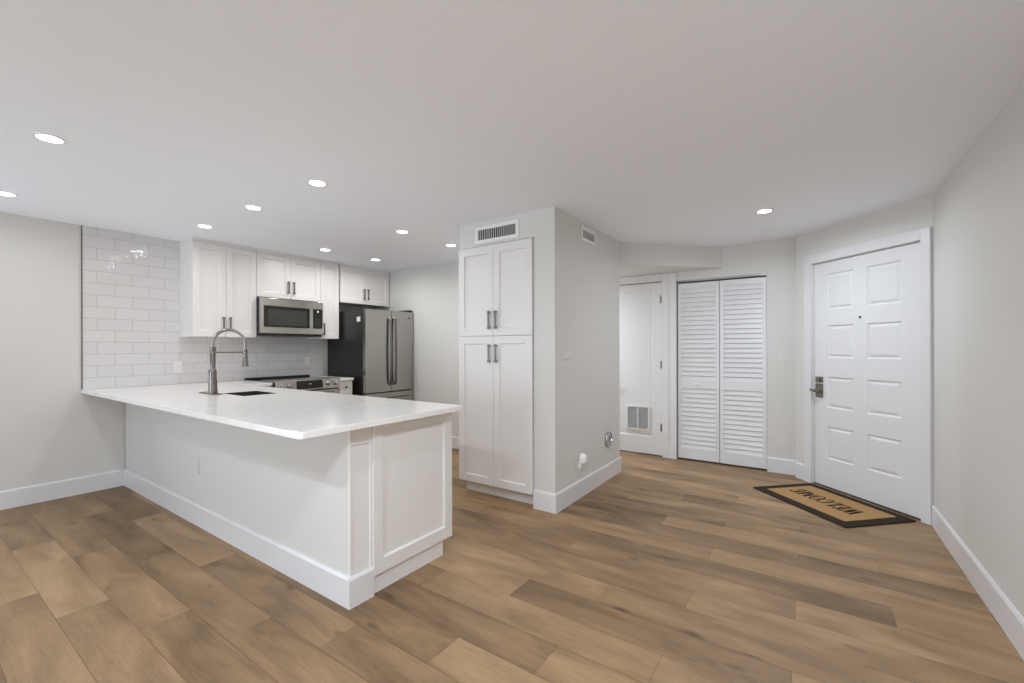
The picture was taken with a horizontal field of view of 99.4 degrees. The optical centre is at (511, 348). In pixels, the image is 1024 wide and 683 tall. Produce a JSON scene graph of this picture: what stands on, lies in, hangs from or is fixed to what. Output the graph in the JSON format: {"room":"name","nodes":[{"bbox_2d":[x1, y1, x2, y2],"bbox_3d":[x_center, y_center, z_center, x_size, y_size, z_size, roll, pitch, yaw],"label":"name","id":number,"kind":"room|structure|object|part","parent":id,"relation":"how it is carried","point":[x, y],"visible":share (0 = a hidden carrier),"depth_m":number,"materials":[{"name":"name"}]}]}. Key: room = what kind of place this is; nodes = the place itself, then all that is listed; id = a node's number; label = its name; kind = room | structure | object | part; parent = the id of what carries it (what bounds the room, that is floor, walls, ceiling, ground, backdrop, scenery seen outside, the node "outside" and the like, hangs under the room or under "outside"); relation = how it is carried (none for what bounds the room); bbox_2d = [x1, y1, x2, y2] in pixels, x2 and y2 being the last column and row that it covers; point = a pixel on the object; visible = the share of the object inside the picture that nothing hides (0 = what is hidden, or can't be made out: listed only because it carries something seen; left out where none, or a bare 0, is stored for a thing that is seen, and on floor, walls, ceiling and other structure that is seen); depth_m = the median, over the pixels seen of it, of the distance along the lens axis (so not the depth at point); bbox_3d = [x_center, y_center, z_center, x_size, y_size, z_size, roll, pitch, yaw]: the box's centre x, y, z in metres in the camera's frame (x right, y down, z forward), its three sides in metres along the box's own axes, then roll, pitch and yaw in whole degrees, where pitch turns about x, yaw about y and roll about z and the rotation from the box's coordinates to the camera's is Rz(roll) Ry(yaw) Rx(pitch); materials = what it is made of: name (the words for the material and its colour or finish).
{"room":"open-plan apartment kitchen","nodes":[
{"label":"open-plan apartment kitchen","id":0,"kind":"room"},
{"bbox_2d":[0,212,374,490],"bbox_3d":[-4.802,0.101,2.323,0.100,2.332,13.400,0,0,34],"label":"wall","id":1,"kind":"structure","parent":0,"point":[51,431],"depth_m":3.60,"materials":[{"name":"paint"}]},
{"bbox_2d":[0,469,124,509],"bbox_3d":[-4.020,1.191,3.358,0.014,0.147,1.588,0,0,34],"label":"baseboard","id":2,"kind":"structure","parent":1,"relation":"attached to","point":[11,498],"depth_m":3.66,"materials":[{"name":"paint"}]},
{"bbox_2d":[81,225,82,388],"bbox_3d":[-3.738,-0.354,3.776,0.012,1.424,0.006,0,0,34],"label":"trim","id":3,"kind":"structure","parent":1,"relation":"attached to","point":[81,225],"depth_m":3.77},
{"bbox_2d":[82,226,322,388],"bbox_3d":[-3.099,-0.356,4.711,0.010,1.424,2.258,0,0,34],"label":"tile backsplash","id":4,"kind":"structure","parent":1,"relation":"attached to","point":[131,313],"depth_m":4.15,"materials":[{"name":"white tile"}]},
{"bbox_2d":[174,361,181,372],"bbox_3d":[-3.338,0.188,4.345,0.007,0.115,0.072,0,0,34],"label":"wall outlet","id":5,"kind":"object","parent":4,"relation":"attached to","point":[177,364],"visible":1,"depth_m":4.34,"materials":[{"name":"plastic"}]},
{"bbox_2d":[305,357,309,365],"bbox_3d":[-2.572,0.171,5.462,0.007,0.115,0.072,0,0,34],"label":"wall outlet","id":6,"kind":"object","parent":4,"relation":"attached to","point":[307,359],"visible":1,"depth_m":5.46,"materials":[{"name":"plastic"}]},
{"bbox_2d":[179,237,256,337],"bbox_3d":[-3.023,-0.591,4.499,0.352,0.955,0.586,0,0,34],"label":"upper cabinet","id":7,"kind":"object","parent":1,"relation":"attached to","point":[217,280],"visible":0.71,"depth_m":4.36,"materials":[{"name":"paint"}]},
{"bbox_3d":[-2.995,-0.575,4.302,0.020,0.918,0.290,0,0,34],"label":"door","id":8,"kind":"part","parent":7,"relation":"part of","materials":[{"name":"paint"}]},
{"bbox_3d":[-2.829,-0.575,4.544,0.020,0.918,0.290,0,0,34],"label":"door","id":9,"kind":"part","parent":7,"relation":"part of","materials":[{"name":"paint"}]},
{"bbox_2d":[256,249,320,301],"bbox_3d":[-2.648,-0.813,5.046,0.352,0.513,0.738,0,0,34],"label":"upper cabinet","id":10,"kind":"object","parent":1,"relation":"attached to","point":[278,275],"visible":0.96,"depth_m":4.93,"materials":[{"name":"paint"}]},
{"bbox_3d":[-2.642,-0.797,4.818,0.020,0.476,0.366,0,0,34],"label":"door","id":11,"kind":"part","parent":10,"relation":"part of","materials":[{"name":"paint"}]},
{"bbox_2d":[256,297,322,336],"bbox_3d":[-2.632,-0.340,5.027,0.398,0.412,0.722,0,0,34],"label":"microwave","id":12,"kind":"object","parent":10,"relation":"attached to","point":[275,317],"visible":0.93,"depth_m":4.87,"materials":[{"name":"silver metal"}]},
{"bbox_3d":[-2.306,-0.346,5.159,0.005,0.227,0.116,0,0,34],"label":"control panel","id":13,"kind":"part","parent":12,"relation":"part of","materials":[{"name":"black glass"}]},
{"bbox_3d":[-2.433,-0.797,5.122,0.020,0.476,0.366,0,0,34],"label":"door","id":14,"kind":"part","parent":10,"relation":"part of","materials":[{"name":"paint"}]},
{"bbox_2d":[306,260,338,338],"bbox_3d":[-2.368,-0.593,5.454,0.352,0.955,0.246,0,0,34],"label":"upper cabinet","id":15,"kind":"object","parent":1,"relation":"attached to","point":[329,271],"visible":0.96,"depth_m":5.38,"materials":[{"name":"paint"}]},
{"bbox_3d":[-2.258,-0.577,5.378,0.020,0.918,0.243,0,0,34],"label":"door","id":16,"kind":"part","parent":15,"relation":"part of","materials":[{"name":"paint"}]},
{"bbox_2d":[338,264,389,307],"bbox_3d":[-2.065,-0.827,5.897,0.352,0.489,0.790,0,0,34],"label":"upper cabinet","id":17,"kind":"object","parent":1,"relation":"attached to","point":[358,286],"visible":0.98,"depth_m":5.78,"materials":[{"name":"paint"}]},
{"bbox_3d":[-2.069,-0.810,5.653,0.020,0.452,0.379,0,0,34],"label":"door","id":18,"kind":"part","parent":17,"relation":"part of","materials":[{"name":"paint"}]},
{"bbox_3d":[-1.853,-0.811,5.968,0.020,0.452,0.380,0,0,34],"label":"door","id":19,"kind":"part","parent":17,"relation":"part of","materials":[{"name":"paint"}]},
{"bbox_2d":[375,262,459,436],"bbox_3d":[-0.527,0.090,5.433,3.434,2.332,0.175,0,0,34],"label":"wall","id":20,"kind":"structure","parent":0,"point":[431,292],"depth_m":5.67,"materials":[{"name":"paint"}]},
{"bbox_2d":[452,436,458,448],"bbox_3d":[-0.539,1.183,5.328,1.800,0.147,0.014,0,0,34],"label":"baseboard","id":21,"kind":"structure","parent":20,"relation":"attached to","point":[455,440],"depth_m":5.43,"materials":[{"name":"paint"}]},
{"bbox_2d":[0,0,1023,271],"bbox_3d":[-2.314,-1.121,0.615,6.141,0.100,13.600,0,0,34],"label":"ceiling","id":22,"kind":"structure","parent":0,"point":[672,122],"depth_m":1.98,"materials":[{"name":"paint"}]},
{"bbox_2d":[0,191,18,196],"bbox_3d":[-3.499,-1.066,3.000,0.128,0.005,0.128,0,0,34],"label":"recessed light","id":23,"kind":"object","parent":22,"relation":"in","point":[4,193],"visible":1,"depth_m":3.01,"materials":[{"name":"white plastic"}]},
{"bbox_2d":[31,132,67,144],"bbox_3d":[-2.358,-1.068,2.215,0.128,0.005,0.128,0,0,34],"label":"recessed light","id":24,"kind":"object","parent":22,"relation":"in","point":[46,137],"visible":1,"depth_m":2.21,"materials":[{"name":"white plastic"}]},
{"bbox_2d":[196,224,213,227],"bbox_3d":[-2.692,-1.067,3.806,0.128,0.005,0.128,0,0,34],"label":"recessed light","id":25,"kind":"object","parent":22,"relation":"in","point":[198,225],"visible":1,"depth_m":3.80,"materials":[{"name":"white plastic"}]},
{"bbox_2d":[244,205,262,209],"bbox_3d":[-1.967,-1.069,3.307,0.128,0.005,0.128,0,0,34],"label":"recessed light","id":26,"kind":"object","parent":22,"relation":"in","point":[252,207],"visible":1,"depth_m":3.30,"materials":[{"name":"white plastic"}]},
{"bbox_2d":[306,179,327,186],"bbox_3d":[-1.264,-1.071,2.820,0.128,0.005,0.128,0,0,34],"label":"recessed light","id":27,"kind":"object","parent":22,"relation":"in","point":[314,182],"visible":1,"depth_m":2.81,"materials":[{"name":"white plastic"}]},
{"bbox_2d":[395,230,408,233],"bbox_3d":[-1.011,-1.072,4.002,0.128,0.005,0.128,0,0,34],"label":"recessed light","id":28,"kind":"object","parent":22,"relation":"in","point":[396,231],"visible":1,"depth_m":3.98,"materials":[{"name":"white plastic"}]},
{"bbox_2d":[445,244,456,246],"bbox_3d":[-0.636,-1.073,4.531,0.128,0.005,0.128,0,0,34],"label":"recessed light","id":29,"kind":"object","parent":22,"relation":"in","point":[448,245],"visible":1,"depth_m":4.53,"materials":[{"name":"white plastic"}]},
{"bbox_2d":[755,208,773,213],"bbox_3d":[1.990,-1.079,3.423,0.128,0.005,0.128,0,0,34],"label":"recessed light","id":30,"kind":"object","parent":22,"relation":"in","point":[767,210],"visible":1,"depth_m":3.42,"materials":[{"name":"white plastic"}]},
{"bbox_2d":[0,448,1023,682],"bbox_3d":[-1.481,1.289,1.813,8.499,0.060,9.994,0,0,34],"label":"floor","id":31,"kind":"structure","parent":0,"point":[668,570],"depth_m":2.15,"materials":[{"name":"brown wood"}]},
{"bbox_2d":[124,403,451,609],"bbox_3d":[-1.970,0.823,3.342,3.385,0.874,0.729,0,0,34],"label":"base cabinet","id":32,"kind":"object","parent":31,"relation":"on","point":[346,516],"visible":0.67,"depth_m":2.46,"materials":[{"name":"paint"}]},
{"bbox_2d":[194,457,198,473],"bbox_3d":[-2.256,0.840,3.108,0.072,0.115,0.007,0,0,34],"label":"wall outlet","id":33,"kind":"object","parent":32,"relation":"attached to","point":[196,460],"visible":1,"depth_m":3.11,"materials":[{"name":"white plastic"}]},
{"bbox_3d":[-2.135,1.187,3.100,3.384,0.147,0.144,0,0,34],"label":"baseboard","id":34,"kind":"part","parent":32,"relation":"part of","materials":[{"name":"paint"}]},
{"bbox_2d":[81,380,461,439],"bbox_3d":[-1.941,0.370,3.327,3.462,0.030,1.311,0,0,34],"label":"countertop","id":35,"kind":"structure","parent":32,"relation":"on","point":[290,413],"depth_m":2.63,"materials":[{"name":"white stone"}]},
{"bbox_2d":[199,328,248,394],"bbox_3d":[-2.295,0.097,3.495,0.320,0.517,0.295,0,0,34],"label":"kitchen faucet","id":36,"kind":"object","parent":35,"relation":"on","point":[212,381],"visible":1,"depth_m":3.38,"materials":[{"name":"silver metal"}]},
{"bbox_3d":[-2.360,0.352,3.401,0.320,0.006,0.060,0,0,34],"label":"plate","id":37,"kind":"part","parent":36,"relation":"part of","materials":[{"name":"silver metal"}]},
{"bbox_3d":[-2.261,-0.073,3.476,0.028,0.177,0.264,0,0,34],"label":"spring spout","id":38,"kind":"part","parent":36,"relation":"part of","materials":[{"name":"silver metal"}]},
{"bbox_3d":[-2.250,0.033,3.491,0.043,0.020,0.242,0,0,34],"label":"support arm","id":39,"kind":"part","parent":36,"relation":"part of","materials":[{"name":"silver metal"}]},
{"bbox_2d":[223,391,273,395],"bbox_3d":[-2.066,0.478,3.430,0.369,0.244,0.259,0,0,34],"label":"sink","id":40,"kind":"object","parent":35,"relation":"in","point":[247,393],"visible":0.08,"depth_m":3.57,"materials":[{"name":"metal"}]},
{"bbox_3d":[-0.548,0.770,2.453,0.030,0.776,0.586,0,0,34],"label":"panel","id":41,"kind":"part","parent":32,"relation":"part of","materials":[{"name":"paint"}]},
{"bbox_2d":[244,375,340,393],"bbox_3d":[-2.471,0.771,4.942,0.734,0.880,0.742,0,0,34],"label":"range","id":42,"kind":"object","parent":31,"relation":"on","point":[298,382],"visible":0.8,"depth_m":4.85,"materials":[{"name":"silver metal"}]},
{"bbox_3d":[-2.755,0.340,5.136,0.048,0.018,0.742,0,0,34],"label":"trim","id":43,"kind":"part","parent":42,"relation":"part of","materials":[{"name":"black metal"}]},
{"bbox_2d":[246,376,331,382],"bbox_3d":[-2.507,0.356,4.966,0.648,0.014,0.742,0,0,34],"label":"cooktop","id":44,"kind":"object","parent":42,"relation":"in","point":[273,379],"depth_m":4.94,"materials":[{"name":"black glass"}]},
{"bbox_3d":[-2.219,0.399,4.769,0.040,0.121,0.742,0,0,34],"label":"control panel","id":45,"kind":"part","parent":42,"relation":"part of","materials":[{"name":"silver metal"}]},
{"bbox_3d":[-2.228,0.749,4.776,0.034,0.562,0.736,0,0,34],"label":"oven door","id":46,"kind":"part","parent":42,"relation":"part of","materials":[{"name":"silver metal"}]},
{"bbox_2d":[339,380,351,394],"bbox_3d":[-2.239,0.823,5.356,0.670,0.874,0.188,0,0,34],"label":"base cabinet","id":47,"kind":"object","parent":31,"relation":"on","point":[346,386],"visible":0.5,"depth_m":5.19,"materials":[{"name":"paint"}]},
{"bbox_2d":[315,376,353,380],"bbox_3d":[-2.241,0.370,5.359,0.668,0.030,0.197,0,0,34],"label":"countertop","id":48,"kind":"structure","parent":47,"relation":"on","point":[341,378],"depth_m":5.25,"materials":[{"name":"white stone"}]},
{"bbox_2d":[328,306,413,400],"bbox_3d":[-1.838,0.377,5.749,0.864,1.765,0.765,0,0,34],"label":"refrigerator","id":49,"kind":"object","parent":31,"relation":"on","point":[374,347],"visible":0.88,"depth_m":5.45,"materials":[{"name":"silver metal"}]},
{"bbox_3d":[-1.673,0.034,5.402,0.070,1.026,0.379,0,0,34],"label":"door","id":50,"kind":"part","parent":49,"relation":"part of","materials":[{"name":"silver metal"}]},
{"bbox_3d":[-1.562,0.864,5.561,0.070,0.610,0.764,0,0,34],"label":"freezer drawer","id":51,"kind":"part","parent":49,"relation":"part of","materials":[{"name":"silver metal"}]},
{"bbox_3d":[-1.537,0.039,5.497,0.061,0.864,0.029,0,0,34],"label":"handle","id":52,"kind":"part","parent":49,"relation":"part of","materials":[{"name":"metal"}]},
{"bbox_3d":[-1.494,0.039,5.559,0.061,0.864,0.029,0,0,34],"label":"handle","id":53,"kind":"part","parent":49,"relation":"part of","materials":[{"name":"metal"}]},
{"bbox_3d":[-1.510,0.639,5.525,0.071,0.025,0.668,0,0,34],"label":"handle","id":54,"kind":"part","parent":49,"relation":"part of","materials":[{"name":"silver metal"}]},
{"bbox_3d":[-1.455,0.034,5.720,0.070,1.026,0.379,0,0,34],"label":"door","id":55,"kind":"part","parent":49,"relation":"part of","materials":[{"name":"silver metal"}]},
{"bbox_2d":[459,335,533,503],"bbox_3d":[0.005,0.578,3.842,0.757,1.355,0.632,0,0,34],"label":"pantry cabinet","id":56,"kind":"object","parent":31,"relation":"on","point":[496,373],"visible":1,"depth_m":3.58,"materials":[{"name":"paint"}]},
{"bbox_3d":[-0.306,0.524,3.723,0.376,1.247,0.020,0,0,34],"label":"door","id":57,"kind":"part","parent":56,"relation":"part of","materials":[{"name":"paint"}]},
{"bbox_3d":[-0.193,0.043,3.614,0.018,0.150,0.032,0,0,34],"label":"handle","id":58,"kind":"part","parent":56,"relation":"part of","materials":[{"name":"silver metal"}]},
{"bbox_3d":[-0.137,0.043,3.575,0.018,0.150,0.032,0,0,34],"label":"handle","id":59,"kind":"part","parent":56,"relation":"part of","materials":[{"name":"silver metal"}]},
{"bbox_2d":[459,238,533,336],"bbox_3d":[0.003,-0.484,3.842,0.757,0.770,0.632,0,0,34],"label":"pantry cabinet","id":60,"kind":"object","parent":56,"relation":"on","point":[496,280],"visible":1,"depth_m":3.58,"materials":[{"name":"paint"}]},
{"bbox_3d":[-0.308,-0.480,3.723,0.376,0.752,0.020,0,0,34],"label":"door","id":61,"kind":"part","parent":60,"relation":"part of","materials":[{"name":"paint"}]},
{"bbox_3d":[-0.194,-0.234,3.614,0.018,0.150,0.032,0,0,34],"label":"handle","id":62,"kind":"part","parent":60,"relation":"part of","materials":[{"name":"silver metal"}]},
{"bbox_3d":[-0.138,-0.235,3.575,0.018,0.150,0.032,0,0,34],"label":"handle","id":63,"kind":"part","parent":60,"relation":"part of","materials":[{"name":"silver metal"}]},
{"bbox_3d":[0.005,-0.481,3.509,0.376,0.752,0.020,0,0,34],"label":"door","id":64,"kind":"part","parent":60,"relation":"part of","materials":[{"name":"paint"}]},
{"bbox_3d":[0.007,0.523,3.509,0.376,1.247,0.020,0,0,34],"label":"door","id":65,"kind":"part","parent":56,"relation":"part of","materials":[{"name":"paint"}]},
{"bbox_2d":[753,483,915,527],"bbox_3d":[2.530,1.241,3.503,0.604,0.015,0.890,0,0,-11],"label":"doormat","id":66,"kind":"object","parent":31,"relation":"on","point":[845,511],"visible":1,"depth_m":3.40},
{"bbox_2d":[460,207,619,493],"bbox_3d":[0.317,0.088,4.136,0.955,2.332,1.360,0,0,34],"label":"wall column","id":67,"kind":"structure","parent":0,"point":[576,282],"depth_m":3.58,"materials":[{"name":"paint"}]},
{"bbox_2d":[475,219,518,244],"bbox_3d":[-0.130,-0.963,3.610,0.448,0.142,0.010,0,0,34],"label":"air vent","id":68,"kind":"object","parent":67,"relation":"attached to","point":[509,229],"visible":1,"depth_m":3.60,"materials":[{"name":"white plastic"}]},
{"bbox_2d":[533,489,553,512],"bbox_3d":[0.247,1.181,3.352,0.188,0.147,0.014,0,0,34],"label":"baseboard","id":69,"kind":"structure","parent":67,"relation":"attached to","point":[542,500],"depth_m":3.35,"materials":[{"name":"paint"}]},
{"bbox_2d":[562,352,571,366],"bbox_3d":[0.441,0.091,3.456,0.018,0.115,0.165,0,0,34],"label":"light switch","id":70,"kind":"object","parent":67,"relation":"attached to","point":[566,356],"visible":1,"depth_m":3.45,"materials":[{"name":"white plastic"}]},
{"bbox_2d":[576,460,579,474],"bbox_3d":[0.552,0.992,3.624,0.007,0.118,0.072,0,0,34],"label":"wall outlet","id":71,"kind":"object","parent":67,"relation":"attached to","point":[577,468],"visible":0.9,"depth_m":3.61,"materials":[{"name":"white plastic"}]},
{"bbox_2d":[578,453,586,468],"bbox_3d":[0.589,0.937,3.611,0.068,0.124,0.068,0,0,34],"label":"night light","id":72,"kind":"object","parent":67,"relation":"attached to","point":[582,457],"visible":1,"depth_m":3.59,"materials":[{"name":"white plastic"}]},
{"bbox_3d":[0.589,0.916,3.611,0.068,0.082,0.068,0,0,34],"label":"globe","id":73,"kind":"part","parent":72,"relation":"part of"},
{"bbox_2d":[554,456,621,513],"bbox_3d":[0.719,1.180,3.862,0.014,0.147,1.388,0,0,34],"label":"baseboard","id":74,"kind":"structure","parent":67,"relation":"attached to","point":[575,491],"depth_m":3.72,"materials":[{"name":"paint"}]},
{"bbox_2d":[581,225,595,246],"bbox_3d":[0.669,-0.979,3.799,0.010,0.126,0.300,0,0,34],"label":"air vent","id":75,"kind":"object","parent":67,"relation":"attached to","point":[588,236],"visible":1,"depth_m":3.80,"materials":[{"name":"white plastic"}]},
{"bbox_2d":[605,431,612,446],"bbox_3d":[0.928,0.867,4.161,0.020,0.148,0.148,0,0,34],"label":"dial","id":76,"kind":"object","parent":67,"relation":"attached to","point":[608,437],"visible":1,"depth_m":4.14,"materials":[{"name":"silver metal"}]},
{"bbox_2d":[619,242,721,277],"bbox_3d":[0.176,-0.965,5.559,4.454,0.224,0.830,0,0,34],"label":"soffit","id":77,"kind":"structure","parent":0,"point":[635,259],"depth_m":4.55,"materials":[{"name":"paint"}]},
{"bbox_2d":[619,238,795,459],"bbox_3d":[1.313,0.086,5.738,6.124,2.332,0.750,0,0,34],"label":"wall","id":78,"kind":"structure","parent":0,"point":[777,258],"depth_m":4.37,"materials":[{"name":"paint"}]},
{"bbox_2d":[619,282,661,454],"bbox_3d":[1.418,0.240,5.209,0.766,2.000,0.109,0,0,34],"label":"door","id":79,"kind":"structure","parent":78,"relation":"in","point":[640,305],"depth_m":5.15,"materials":[{"name":"paint"}]},
{"bbox_2d":[626,404,649,430],"bbox_3d":[1.498,0.826,5.170,0.284,0.294,0.016,0,0,34],"label":"vent grille","id":80,"kind":"object","parent":79,"relation":"attached to","point":[637,415],"depth_m":5.17,"materials":[{"name":"metal"}]},
{"bbox_2d":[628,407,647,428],"bbox_3d":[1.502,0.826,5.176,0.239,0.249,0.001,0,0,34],"label":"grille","id":81,"kind":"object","parent":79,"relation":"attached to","point":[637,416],"depth_m":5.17,"materials":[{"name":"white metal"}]},
{"bbox_2d":[619,273,676,458],"bbox_3d":[1.466,0.200,5.225,1.006,2.104,0.124,0,0,34],"label":"trim","id":82,"kind":"structure","parent":78,"relation":"attached to","point":[669,428],"depth_m":4.94,"materials":[{"name":"paint"}]},
{"bbox_2d":[677,273,766,468],"bbox_3d":[2.227,0.235,4.665,0.880,1.994,0.071,0,0,34],"label":"door","id":83,"kind":"structure","parent":78,"relation":"in","point":[722,333],"depth_m":4.65,"materials":[{"name":"paint"}]},
{"bbox_2d":[767,457,795,474],"bbox_3d":[2.695,1.175,4.330,0.257,0.147,0.014,0,0,34],"label":"baseboard","id":84,"kind":"structure","parent":78,"relation":"attached to","point":[776,465],"depth_m":4.33,"materials":[{"name":"paint"}]},
{"bbox_2d":[796,194,933,504],"bbox_3d":[2.931,0.082,3.596,0.130,2.332,1.268,0,0,-11],"label":"wall","id":85,"kind":"structure","parent":0,"point":[916,214],"depth_m":3.71,"materials":[{"name":"paint"}]},
{"bbox_2d":[795,462,803,479],"bbox_3d":[2.757,1.175,4.152,0.014,0.147,0.106,0,0,-11],"label":"baseboard","id":86,"kind":"structure","parent":85,"relation":"attached to","point":[798,466],"depth_m":4.16,"materials":[{"name":"paint"}]},
{"bbox_2d":[809,242,920,520],"bbox_3d":[2.884,0.239,3.574,0.152,2.018,0.913,0,0,-11],"label":"door","id":87,"kind":"structure","parent":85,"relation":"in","point":[867,390],"depth_m":3.52,"materials":[{"name":"paint"}]},
{"bbox_3d":[2.768,0.386,3.973,0.069,0.032,0.069,0,0,-11],"label":"lever handle","id":88,"kind":"part","parent":87,"relation":"part of","materials":[{"name":"silver metal"}]},
{"bbox_3d":[2.805,0.385,3.965,0.009,0.126,0.072,0,0,-11],"label":"lock plate","id":89,"kind":"part","parent":87,"relation":"part of","materials":[{"name":"silver metal"}]},
{"bbox_2d":[803,227,932,524],"bbox_3d":[2.903,0.196,3.588,0.129,2.104,1.057,0,0,-11],"label":"trim","id":90,"kind":"structure","parent":85,"relation":"attached to","point":[924,235],"depth_m":3.11,"materials":[{"name":"paint"}]},
{"bbox_2d":[933,82,1023,617],"bbox_3d":[-0.301,0.090,-1.796,0.100,2.332,11.697,0,0,34],"label":"wall","id":91,"kind":"structure","parent":0,"point":[978,208],"depth_m":2.15,"materials":[{"name":"paint"}]},
{"bbox_2d":[931,505,1023,659],"bbox_3d":[-0.348,1.182,-1.766,0.014,0.147,11.690,0,0,34],"label":"baseboard","id":92,"kind":"structure","parent":91,"relation":"attached to","point":[1007,616],"depth_m":2.14,"materials":[{"name":"paint"}]}
]}

